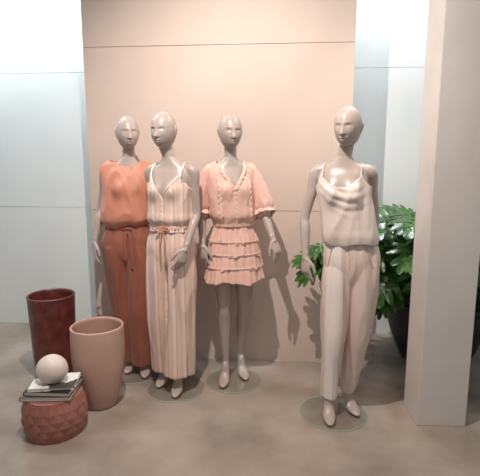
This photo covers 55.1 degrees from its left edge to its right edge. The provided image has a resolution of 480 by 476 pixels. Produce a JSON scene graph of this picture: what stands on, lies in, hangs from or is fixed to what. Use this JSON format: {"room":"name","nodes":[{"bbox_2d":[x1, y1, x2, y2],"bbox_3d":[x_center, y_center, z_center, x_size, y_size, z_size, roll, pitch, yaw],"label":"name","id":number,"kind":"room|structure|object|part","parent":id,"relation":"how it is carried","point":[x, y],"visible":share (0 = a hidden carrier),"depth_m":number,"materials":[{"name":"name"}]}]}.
{"room":"clothing store","nodes":[
{"label":"clothing store","id":0,"kind":"room"},
{"bbox_2d":[0,0,428,332],"bbox_3d":[0.108,-0.864,4.005,6.600,3.402,0.200,1,9,5],"label":"wall","id":1,"kind":"structure","parent":0,"point":[46,232],"depth_m":3.98,"materials":[{"name":"white paint"}]},
{"bbox_2d":[80,0,356,361],"bbox_3d":[-0.161,-0.755,3.345,1.895,3.401,0.140,1,9,5],"label":"wall partition","id":2,"kind":"structure","parent":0,"point":[284,68],"depth_m":3.24,"materials":[{"name":"paint"}]},
{"bbox_2d":[0,322,479,475],"bbox_3d":[0.100,1.244,1.979,6.600,0.100,6.500,0,9,0],"label":"floor","id":3,"kind":"structure","parent":0,"point":[262,430],"depth_m":2.60,"materials":[{"name":"concrete"}]},
{"bbox_2d":[26,288,75,372],"bbox_3d":[-1.305,0.683,3.224,0.318,0.601,0.318,0,9,0],"label":"vase","id":4,"kind":"object","parent":3,"relation":"on","point":[51,312],"visible":0.7,"depth_m":3.10,"materials":[{"name":"red ceramic"}]},
{"bbox_2d":[21,385,87,444],"bbox_3d":[-1.045,0.976,2.604,0.356,0.225,0.356,0,9,0],"label":"stool","id":5,"kind":"object","parent":3,"relation":"on","point":[43,423],"visible":0.78,"depth_m":2.46,"materials":[{"name":"ceramic"}]},
{"bbox_2d":[19,382,81,401],"bbox_3d":[-1.055,0.852,2.583,0.270,0.026,0.220,0,9,-2],"label":"book","id":6,"kind":"object","parent":5,"relation":"on","point":[22,398],"visible":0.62,"depth_m":2.48,"materials":[{"name":"paper"}]},
{"bbox_2d":[23,376,82,396],"bbox_3d":[-1.040,0.828,2.574,0.250,0.024,0.200,0,9,3],"label":"book","id":7,"kind":"object","parent":6,"relation":"on","point":[64,393],"visible":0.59,"depth_m":2.48,"materials":[{"name":"paper"}]},
{"bbox_2d":[27,372,80,391],"bbox_3d":[-1.035,0.805,2.576,0.240,0.018,0.180,-1,9,-7],"label":"book","id":8,"kind":"object","parent":7,"relation":"on","point":[69,382],"visible":0.73,"depth_m":2.53,"materials":[{"name":"paper"}]},
{"bbox_2d":[35,354,67,383],"bbox_3d":[-1.045,0.723,2.557,0.172,0.151,0.156,0,9,0],"label":"ornament","id":9,"kind":"object","parent":8,"relation":"on","point":[52,368],"visible":1,"depth_m":2.50,"materials":[{"name":"beige ceramic"}]},
{"bbox_2d":[69,316,124,410],"bbox_3d":[-0.875,0.786,2.856,0.322,0.518,0.322,6,11,30],"label":"plant pot","id":10,"kind":"object","parent":3,"relation":"on","point":[97,344],"visible":0.9,"depth_m":2.74,"materials":[{"name":"ceramic"}]},
{"bbox_2d":[92,116,159,384],"bbox_3d":[-0.767,0.083,3.181,0.389,1.798,0.387,7,12,36],"label":"mannequin","id":11,"kind":"object","parent":3,"relation":"on","point":[122,197],"visible":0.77,"depth_m":3.09},
{"bbox_3d":[-0.780,-0.077,3.167,0.284,0.030,0.212,0,9,0],"label":"sash","id":12,"kind":"part","parent":11,"relation":"part of","materials":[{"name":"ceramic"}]},
{"bbox_2d":[144,112,203,402],"bbox_3d":[-0.430,0.118,2.965,0.378,1.799,0.419,0,9,0],"label":"mannequin","id":13,"kind":"object","parent":3,"relation":"on","point":[173,196],"visible":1,"depth_m":2.86},
{"bbox_3d":[-0.467,0.398,3.028,0.269,1.034,0.407,-9,13,-43],"label":"wide leg","id":14,"kind":"part","parent":13,"relation":"part of","materials":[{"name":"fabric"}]},
{"bbox_3d":[-0.389,-0.207,2.772,0.012,0.271,0.035,3,10,17],"label":"seam trim","id":15,"kind":"part","parent":13,"relation":"part of","materials":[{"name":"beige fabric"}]},
{"bbox_2d":[198,114,280,393],"bbox_3d":[-0.030,0.103,3.058,0.590,1.798,0.378,0,9,0],"label":"mannequin","id":16,"kind":"object","parent":3,"relation":"on","point":[234,194],"visible":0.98,"depth_m":2.95},
{"bbox_3d":[-0.040,0.174,3.078,0.389,0.012,0.322,0,9,0],"label":"gathered trim","id":17,"kind":"part","parent":16,"relation":"part of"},
{"bbox_3d":[-0.041,0.008,3.050,0.335,0.012,0.265,0,9,0],"label":"gathered trim","id":18,"kind":"part","parent":16,"relation":"part of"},
{"bbox_3d":[-0.040,0.090,3.065,0.365,0.012,0.295,0,9,0],"label":"gathered trim","id":19,"kind":"part","parent":16,"relation":"part of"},
{"bbox_2d":[291,242,324,287],"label":"potted plant","id":20,"kind":"object","parent":3,"relation":"on","point":[315,252],"depth_m":3.02,"materials":[{"name":"green plant"}]},
{"bbox_2d":[300,106,380,431],"bbox_3d":[0.583,0.171,2.648,0.471,1.798,0.413,0,9,0],"label":"mannequin","id":21,"kind":"object","parent":3,"relation":"on","point":[346,190],"visible":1,"depth_m":2.58},
{"bbox_2d":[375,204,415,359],"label":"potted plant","id":22,"kind":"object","parent":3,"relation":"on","point":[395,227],"depth_m":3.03,"materials":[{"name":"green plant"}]},
{"bbox_2d":[471,260,479,358],"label":"potted plant","id":23,"kind":"object","parent":3,"relation":"on","point":[476,331],"depth_m":3.19,"materials":[{"name":"green plant"}]},
{"bbox_3d":[1.500,0.684,3.539,0.770,0.496,0.770,0,9,0],"label":"planter","id":24,"kind":"part","parent":23,"relation":"part of","materials":[{"name":"black ceramic"}]},
{"bbox_2d":[404,0,479,425],"bbox_3d":[1.161,-0.614,2.489,0.275,3.400,0.240,0,9,2],"label":"wall column","id":25,"kind":"structure","parent":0,"point":[446,250],"depth_m":2.48,"materials":[{"name":"paint"}]}
]}

